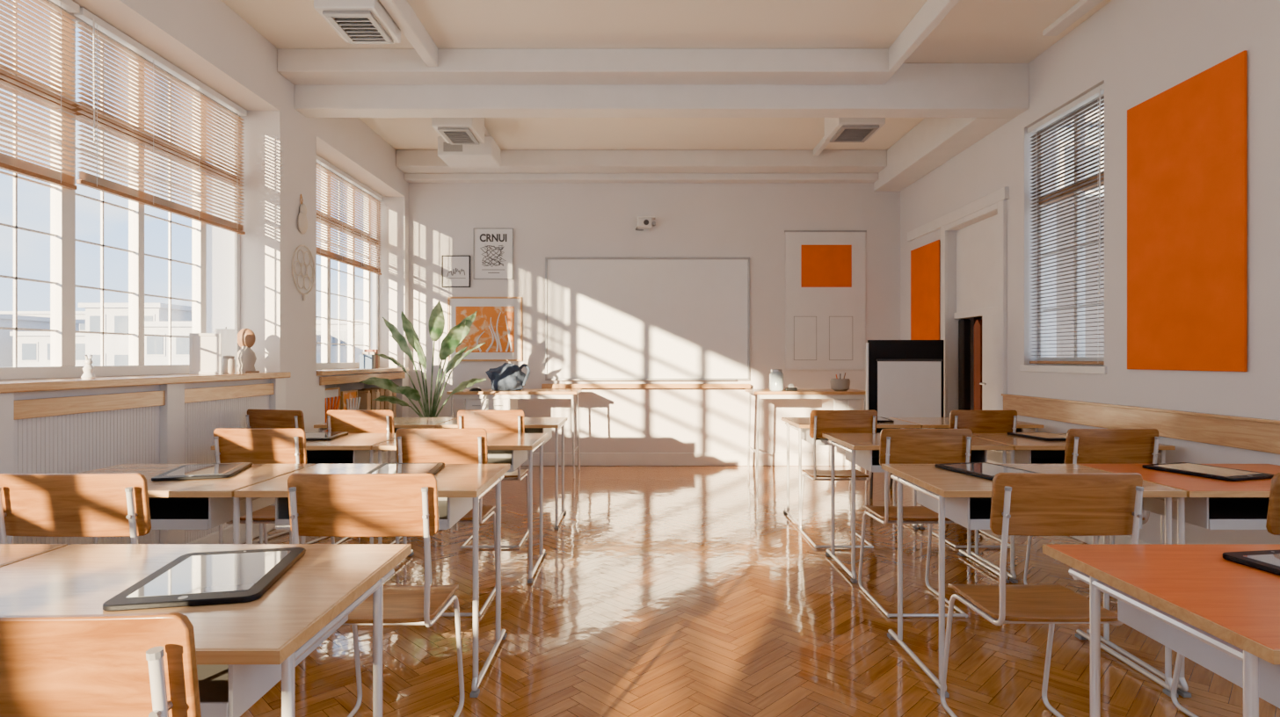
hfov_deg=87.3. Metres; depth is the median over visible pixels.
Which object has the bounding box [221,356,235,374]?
glass jar
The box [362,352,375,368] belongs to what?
book
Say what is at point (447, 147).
grille
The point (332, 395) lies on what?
document folder
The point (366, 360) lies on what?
book
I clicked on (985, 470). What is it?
tablet
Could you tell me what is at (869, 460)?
tray
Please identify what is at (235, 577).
tablet
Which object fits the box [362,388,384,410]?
document folder
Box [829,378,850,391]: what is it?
cup
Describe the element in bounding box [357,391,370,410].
document folder
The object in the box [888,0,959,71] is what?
trim
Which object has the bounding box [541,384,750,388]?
trim
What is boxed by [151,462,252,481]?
tablet
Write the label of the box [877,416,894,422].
tablet
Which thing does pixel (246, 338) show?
sculpture
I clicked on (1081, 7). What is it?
trim
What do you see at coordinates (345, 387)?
wall
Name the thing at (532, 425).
student desk
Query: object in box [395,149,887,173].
ceiling beam
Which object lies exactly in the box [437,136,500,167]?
vent housing
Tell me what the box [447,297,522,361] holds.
framed picture
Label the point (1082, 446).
chair
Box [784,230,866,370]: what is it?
door
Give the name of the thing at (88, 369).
figurine
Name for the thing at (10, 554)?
student desk
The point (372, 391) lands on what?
document folder
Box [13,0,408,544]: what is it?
wall
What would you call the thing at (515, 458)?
tray
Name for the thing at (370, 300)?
window
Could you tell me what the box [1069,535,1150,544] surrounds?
baseboard
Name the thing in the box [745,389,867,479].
side table
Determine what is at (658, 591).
floor
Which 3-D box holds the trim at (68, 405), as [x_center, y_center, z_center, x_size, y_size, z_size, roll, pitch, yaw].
[-2.614,0.215,3.220,0.032,0.080,0.900,0,0,0]
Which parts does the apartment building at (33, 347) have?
pane, pane, pane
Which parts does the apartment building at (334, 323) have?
pane, pane, pane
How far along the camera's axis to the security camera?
7.46 m
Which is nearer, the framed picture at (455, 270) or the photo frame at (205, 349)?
the photo frame at (205, 349)
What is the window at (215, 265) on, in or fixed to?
in the wall at (207, 40)
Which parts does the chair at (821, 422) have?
frame, seat, backrest, frame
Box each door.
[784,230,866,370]
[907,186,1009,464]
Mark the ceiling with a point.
(973, 31)
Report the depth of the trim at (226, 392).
4.21 m
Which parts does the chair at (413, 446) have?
frame, backrest, seat, frame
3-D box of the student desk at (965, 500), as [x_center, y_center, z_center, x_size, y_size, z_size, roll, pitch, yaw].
[1.510,0.845,2.690,0.860,0.750,0.620,0,0,0]
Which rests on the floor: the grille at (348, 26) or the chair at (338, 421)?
the chair at (338, 421)
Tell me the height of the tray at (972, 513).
0.130 m
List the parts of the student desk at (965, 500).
leg, rail, leg, leg, rail, leg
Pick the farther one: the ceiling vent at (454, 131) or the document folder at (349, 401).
the document folder at (349, 401)
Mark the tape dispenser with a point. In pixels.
(790, 387)
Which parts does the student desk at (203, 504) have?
leg, leg, leg, leg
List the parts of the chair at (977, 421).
frame, backrest, frame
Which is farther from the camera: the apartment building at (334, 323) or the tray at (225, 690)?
the apartment building at (334, 323)
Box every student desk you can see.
[0,544,67,567]
[0,544,411,716]
[7,464,315,544]
[210,433,399,544]
[233,464,509,698]
[313,417,457,433]
[372,433,547,583]
[436,417,567,530]
[781,417,921,530]
[821,433,1013,583]
[881,464,1186,698]
[890,417,1043,530]
[966,433,1175,583]
[1042,544,1279,716]
[1076,464,1279,698]
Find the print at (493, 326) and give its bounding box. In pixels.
[455,306,514,352]
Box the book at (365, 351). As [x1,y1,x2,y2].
[363,349,378,368]
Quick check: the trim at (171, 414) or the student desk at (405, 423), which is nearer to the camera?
the trim at (171, 414)
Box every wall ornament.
[291,244,315,300]
[297,194,307,233]
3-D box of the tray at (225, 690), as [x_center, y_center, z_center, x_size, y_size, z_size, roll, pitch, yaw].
[-1.010,0.558,1.363,0.636,0.130,0.453,0,0,0]
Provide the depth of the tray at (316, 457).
4.02 m
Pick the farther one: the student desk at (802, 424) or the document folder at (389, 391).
the document folder at (389, 391)
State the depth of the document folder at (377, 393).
6.77 m
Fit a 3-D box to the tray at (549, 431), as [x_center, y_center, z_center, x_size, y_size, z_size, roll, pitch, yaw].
[-1.010,0.558,5.034,0.636,0.130,0.453,0,0,0]
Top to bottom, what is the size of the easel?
1.389 m
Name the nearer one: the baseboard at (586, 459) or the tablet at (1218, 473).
the tablet at (1218, 473)
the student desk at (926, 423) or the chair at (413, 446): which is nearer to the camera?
the chair at (413, 446)
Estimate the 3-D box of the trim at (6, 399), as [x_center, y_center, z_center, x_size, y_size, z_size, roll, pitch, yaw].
[-2.607,0.605,2.695,0.045,0.930,0.150,0,0,0]
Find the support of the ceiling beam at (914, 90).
attached to the wall at (1139, 50)
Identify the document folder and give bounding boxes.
[325,387,340,432]
[340,390,360,410]
[353,389,375,410]
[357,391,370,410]
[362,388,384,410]
[370,387,392,410]
[375,389,379,410]
[384,389,388,410]
[392,392,396,417]
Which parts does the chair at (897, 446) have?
frame, seat, backrest, frame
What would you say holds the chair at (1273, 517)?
on the floor
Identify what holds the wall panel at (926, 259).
attached to the wall at (1139, 50)
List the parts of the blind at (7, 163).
rail, ladder cord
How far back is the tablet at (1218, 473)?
2.71 m
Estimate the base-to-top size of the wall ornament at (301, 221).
0.308 m
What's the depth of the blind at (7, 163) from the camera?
3.22 m
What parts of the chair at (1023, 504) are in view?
frame, seat, backrest, frame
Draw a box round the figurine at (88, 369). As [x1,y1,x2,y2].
[80,354,95,379]
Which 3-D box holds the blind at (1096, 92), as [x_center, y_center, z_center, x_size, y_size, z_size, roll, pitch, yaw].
[3.004,-0.868,4.725,0.062,1.815,0.880,0,0,0]
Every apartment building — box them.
[0,311,85,331]
[0,313,85,367]
[9,331,85,367]
[78,303,192,365]
[144,321,192,365]
[316,320,363,363]
[1056,109,1104,196]
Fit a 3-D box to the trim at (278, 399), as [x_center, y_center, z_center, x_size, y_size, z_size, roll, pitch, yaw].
[-2.607,0.605,4.830,0.045,0.930,0.140,0,0,0]
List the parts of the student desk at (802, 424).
leg, rail, leg, leg, leg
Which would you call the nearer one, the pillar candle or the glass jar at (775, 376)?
the pillar candle
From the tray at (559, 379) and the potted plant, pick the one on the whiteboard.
the tray at (559, 379)
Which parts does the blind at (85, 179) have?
ladder cord, ladder cord, rail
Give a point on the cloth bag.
(508, 376)
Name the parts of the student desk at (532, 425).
leg, leg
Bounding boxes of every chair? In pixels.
[0,472,151,544]
[0,612,201,716]
[213,428,334,544]
[245,408,327,544]
[287,472,464,716]
[326,409,402,544]
[395,428,495,617]
[457,409,528,548]
[799,409,877,548]
[858,429,972,618]
[927,409,1017,548]
[939,472,1143,716]
[1023,429,1159,599]
[1170,472,1279,716]
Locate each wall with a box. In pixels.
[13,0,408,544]
[325,382,363,391]
[408,182,900,452]
[900,0,1279,544]
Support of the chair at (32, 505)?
on the floor
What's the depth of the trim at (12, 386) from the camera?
3.36 m
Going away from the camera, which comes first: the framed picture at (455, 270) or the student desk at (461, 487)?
the student desk at (461, 487)
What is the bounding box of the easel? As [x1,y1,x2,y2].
[865,340,944,498]
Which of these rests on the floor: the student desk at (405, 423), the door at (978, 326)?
the student desk at (405, 423)
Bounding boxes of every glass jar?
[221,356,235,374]
[769,369,783,391]
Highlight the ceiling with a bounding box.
[221,0,1111,150]
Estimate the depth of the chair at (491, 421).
4.31 m
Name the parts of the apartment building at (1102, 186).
pane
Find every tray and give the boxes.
[148,497,275,530]
[196,615,348,716]
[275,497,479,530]
[306,450,385,465]
[394,428,433,433]
[454,428,552,444]
[487,450,527,472]
[559,378,736,380]
[801,428,901,445]
[845,447,987,472]
[916,485,1141,530]
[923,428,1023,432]
[987,450,1065,464]
[1117,599,1279,708]
[1141,496,1269,530]
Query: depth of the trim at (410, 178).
7.48 m
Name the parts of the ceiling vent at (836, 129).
vent frame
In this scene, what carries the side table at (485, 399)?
on the floor
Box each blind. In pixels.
[0,0,79,189]
[73,7,247,234]
[316,154,382,275]
[1027,83,1104,364]
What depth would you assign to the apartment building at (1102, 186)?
19.44 m
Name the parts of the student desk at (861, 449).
leg, rail, leg, leg, rail, leg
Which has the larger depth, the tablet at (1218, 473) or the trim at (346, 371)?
the trim at (346, 371)
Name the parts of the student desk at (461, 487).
leg, leg, leg, rail, leg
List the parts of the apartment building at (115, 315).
pane, pane, pane, pane, pane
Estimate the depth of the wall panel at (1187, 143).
3.58 m
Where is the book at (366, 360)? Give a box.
[359,354,373,369]
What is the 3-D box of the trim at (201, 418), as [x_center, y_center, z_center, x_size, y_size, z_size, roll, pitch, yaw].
[-2.626,0.662,4.285,0.008,0.815,0.930,0,0,0]
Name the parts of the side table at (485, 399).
leg, drawer, drawer, rail, leg, leg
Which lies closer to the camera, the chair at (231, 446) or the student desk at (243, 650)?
the student desk at (243, 650)
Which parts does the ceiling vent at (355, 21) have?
vent frame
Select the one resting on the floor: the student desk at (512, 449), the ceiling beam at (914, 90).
the student desk at (512, 449)
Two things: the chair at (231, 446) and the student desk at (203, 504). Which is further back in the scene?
the chair at (231, 446)
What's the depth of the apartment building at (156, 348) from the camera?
45.94 m
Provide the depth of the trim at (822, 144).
6.95 m
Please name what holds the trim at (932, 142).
attached to the wall at (1139, 50)
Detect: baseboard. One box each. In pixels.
[186,458,395,544]
[520,452,857,465]
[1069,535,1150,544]
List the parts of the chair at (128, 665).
frame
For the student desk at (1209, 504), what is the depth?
2.57 m
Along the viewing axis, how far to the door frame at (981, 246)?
5.88 m
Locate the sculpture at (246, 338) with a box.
[237,328,259,372]
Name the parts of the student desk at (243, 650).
leg, rail, leg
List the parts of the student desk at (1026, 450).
leg, leg, leg, leg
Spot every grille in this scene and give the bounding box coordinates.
[334,17,382,36]
[443,142,462,151]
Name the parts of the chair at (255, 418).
frame, backrest, frame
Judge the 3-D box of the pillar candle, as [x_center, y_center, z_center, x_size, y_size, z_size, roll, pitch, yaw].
[-2.760,-0.055,4.470,0.130,0.310,0.130,0,0,0]
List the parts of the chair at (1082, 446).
frame, backrest, frame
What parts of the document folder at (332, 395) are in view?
frame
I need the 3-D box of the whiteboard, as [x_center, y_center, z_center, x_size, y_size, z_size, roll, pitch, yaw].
[0.085,-0.450,7.591,2.320,1.400,0.078,0,0,0]
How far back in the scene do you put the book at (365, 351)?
6.71 m
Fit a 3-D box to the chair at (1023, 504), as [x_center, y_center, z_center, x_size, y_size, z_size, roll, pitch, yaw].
[1.240,0.774,2.134,0.430,0.888,0.455,0,0,0]
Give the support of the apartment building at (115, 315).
on the ground
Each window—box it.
[0,0,239,380]
[316,162,378,370]
[1019,93,1106,374]
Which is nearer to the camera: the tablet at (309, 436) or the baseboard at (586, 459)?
the tablet at (309, 436)
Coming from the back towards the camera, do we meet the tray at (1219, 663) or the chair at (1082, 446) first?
the chair at (1082, 446)
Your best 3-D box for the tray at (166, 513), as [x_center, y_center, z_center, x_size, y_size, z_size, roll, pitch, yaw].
[-1.880,0.558,2.663,0.636,0.130,0.453,0,0,0]
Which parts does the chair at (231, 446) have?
frame, seat, backrest, frame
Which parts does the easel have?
leg, leg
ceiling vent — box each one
[313,0,400,43]
[431,117,484,145]
[824,117,885,142]
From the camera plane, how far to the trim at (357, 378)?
6.14 m
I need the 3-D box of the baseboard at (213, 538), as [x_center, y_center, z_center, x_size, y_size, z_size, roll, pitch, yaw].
[-2.620,1.145,0.555,0.020,0.150,14.110,0,0,0]
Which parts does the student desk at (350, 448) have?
leg, leg, leg, leg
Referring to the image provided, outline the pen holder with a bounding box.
[829,371,850,391]
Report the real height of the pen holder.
0.195 m
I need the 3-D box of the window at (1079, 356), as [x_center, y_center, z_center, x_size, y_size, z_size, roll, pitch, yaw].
[3.040,-0.840,4.725,0.190,1.880,0.950,0,0,0]
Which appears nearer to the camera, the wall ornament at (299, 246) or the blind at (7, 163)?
the blind at (7, 163)
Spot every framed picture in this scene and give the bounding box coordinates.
[441,255,470,287]
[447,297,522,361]
[472,228,513,279]
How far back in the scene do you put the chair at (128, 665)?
0.86 m
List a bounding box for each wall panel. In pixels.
[910,240,940,340]
[1127,50,1247,371]
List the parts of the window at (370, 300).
frosted panel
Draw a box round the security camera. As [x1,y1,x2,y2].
[635,216,655,232]
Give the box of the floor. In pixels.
[240,465,1279,716]
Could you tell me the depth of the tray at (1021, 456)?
4.01 m
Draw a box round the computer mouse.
[469,387,481,391]
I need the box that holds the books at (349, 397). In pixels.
[343,392,356,410]
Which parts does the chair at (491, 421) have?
frame, backrest, seat, frame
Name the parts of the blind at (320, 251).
ladder cord, ladder cord, rail, ladder cord, ladder cord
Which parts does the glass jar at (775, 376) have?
lid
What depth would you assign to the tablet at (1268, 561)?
1.53 m
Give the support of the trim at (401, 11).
attached to the ceiling
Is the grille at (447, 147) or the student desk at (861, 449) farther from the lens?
the grille at (447, 147)
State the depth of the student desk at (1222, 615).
1.40 m
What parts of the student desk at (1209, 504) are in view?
leg, leg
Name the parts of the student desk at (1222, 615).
leg, rail, leg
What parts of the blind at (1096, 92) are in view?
rail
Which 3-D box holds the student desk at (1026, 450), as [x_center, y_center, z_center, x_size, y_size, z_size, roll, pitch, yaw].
[2.450,0.845,3.920,0.860,0.750,0.620,0,0,0]
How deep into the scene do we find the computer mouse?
6.90 m
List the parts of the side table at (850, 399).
leg, leg, rail, drawer, drawer, leg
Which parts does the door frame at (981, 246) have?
transom panel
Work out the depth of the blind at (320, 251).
6.59 m
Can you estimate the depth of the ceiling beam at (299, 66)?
4.86 m
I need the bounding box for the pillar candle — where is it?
[214,327,237,373]
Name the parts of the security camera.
mount plate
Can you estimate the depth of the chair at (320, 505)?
1.93 m
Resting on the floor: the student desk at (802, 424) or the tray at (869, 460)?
the student desk at (802, 424)
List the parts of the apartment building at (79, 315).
pane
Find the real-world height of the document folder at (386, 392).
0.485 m
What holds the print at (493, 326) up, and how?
attached to the framed picture at (498, 323)
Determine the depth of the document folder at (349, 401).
6.27 m
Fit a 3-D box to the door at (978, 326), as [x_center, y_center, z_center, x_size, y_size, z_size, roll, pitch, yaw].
[3.140,0.159,6.200,0.050,1.037,0.120,0,0,0]
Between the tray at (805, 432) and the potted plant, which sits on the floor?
the potted plant
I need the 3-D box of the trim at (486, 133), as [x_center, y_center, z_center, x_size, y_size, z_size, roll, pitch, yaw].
[-1.530,-2.215,6.260,0.060,0.070,1.920,0,0,0]
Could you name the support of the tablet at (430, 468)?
on the student desk at (461, 487)
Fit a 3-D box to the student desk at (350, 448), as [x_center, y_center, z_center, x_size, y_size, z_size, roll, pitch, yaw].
[-1.880,0.845,3.920,0.860,0.750,0.620,0,0,0]
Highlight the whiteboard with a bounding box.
[545,257,749,380]
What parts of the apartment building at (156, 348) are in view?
pane, pane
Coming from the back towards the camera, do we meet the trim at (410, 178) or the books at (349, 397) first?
the trim at (410, 178)
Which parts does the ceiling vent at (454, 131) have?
vent frame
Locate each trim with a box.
[0,372,290,393]
[0,392,13,473]
[13,390,165,420]
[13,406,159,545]
[160,383,184,544]
[184,383,273,403]
[184,394,269,544]
[269,378,285,505]
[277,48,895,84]
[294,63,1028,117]
[316,367,408,376]
[319,371,405,385]
[378,0,437,66]
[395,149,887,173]
[404,173,878,182]
[484,126,491,136]
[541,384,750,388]
[813,136,829,155]
[873,117,1013,191]
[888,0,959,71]
[1001,393,1279,454]
[1042,0,1102,36]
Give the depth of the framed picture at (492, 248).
7.62 m
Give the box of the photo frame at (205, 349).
[189,333,221,374]
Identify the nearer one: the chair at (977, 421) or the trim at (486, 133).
the chair at (977, 421)
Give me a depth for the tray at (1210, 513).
2.59 m
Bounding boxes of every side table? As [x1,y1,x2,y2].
[446,389,581,478]
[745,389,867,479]
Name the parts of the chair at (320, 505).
frame, backrest, seat, frame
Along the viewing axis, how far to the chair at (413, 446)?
3.17 m
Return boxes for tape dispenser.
[785,384,797,391]
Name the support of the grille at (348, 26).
attached to the ceiling vent at (355, 21)
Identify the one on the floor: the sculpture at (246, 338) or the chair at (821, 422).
the chair at (821, 422)
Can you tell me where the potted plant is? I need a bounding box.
[359,300,486,417]
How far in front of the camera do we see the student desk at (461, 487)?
2.55 m
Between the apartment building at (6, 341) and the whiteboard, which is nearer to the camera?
the whiteboard
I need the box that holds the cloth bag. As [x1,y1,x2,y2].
[485,363,530,391]
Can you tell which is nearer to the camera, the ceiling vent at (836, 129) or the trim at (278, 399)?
the trim at (278, 399)
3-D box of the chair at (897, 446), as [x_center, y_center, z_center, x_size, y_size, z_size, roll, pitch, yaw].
[1.350,0.774,3.354,0.430,0.888,0.455,0,0,0]
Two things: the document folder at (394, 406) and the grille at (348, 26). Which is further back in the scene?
the document folder at (394, 406)
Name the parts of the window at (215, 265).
frosted panel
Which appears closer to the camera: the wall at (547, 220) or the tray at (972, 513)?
the tray at (972, 513)
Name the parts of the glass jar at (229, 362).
lid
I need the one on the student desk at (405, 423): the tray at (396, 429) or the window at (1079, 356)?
the tray at (396, 429)
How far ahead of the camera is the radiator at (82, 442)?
3.17 m
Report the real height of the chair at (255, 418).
0.888 m
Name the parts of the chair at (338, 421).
frame, backrest, frame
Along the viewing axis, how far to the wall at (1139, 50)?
4.15 m
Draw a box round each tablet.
[102,547,305,611]
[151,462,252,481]
[305,431,348,441]
[365,462,444,474]
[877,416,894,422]
[934,462,1037,480]
[1006,431,1066,441]
[1141,462,1273,481]
[1222,549,1279,575]
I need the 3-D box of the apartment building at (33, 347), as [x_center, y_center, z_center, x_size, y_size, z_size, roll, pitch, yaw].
[-46.200,5.545,57.500,6.600,15.350,9.600,0,0,0]
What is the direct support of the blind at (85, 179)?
attached to the window at (215, 265)
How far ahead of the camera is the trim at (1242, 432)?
3.74 m
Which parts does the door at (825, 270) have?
hanging rail, rail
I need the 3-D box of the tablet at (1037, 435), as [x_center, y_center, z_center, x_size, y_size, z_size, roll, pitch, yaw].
[2.420,0.463,4.000,0.270,0.013,0.350,0,0,-9]
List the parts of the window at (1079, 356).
casing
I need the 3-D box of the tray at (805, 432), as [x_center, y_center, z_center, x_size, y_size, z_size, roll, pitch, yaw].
[1.560,0.558,5.034,0.636,0.130,0.453,0,0,0]
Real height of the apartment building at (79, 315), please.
18.850 m

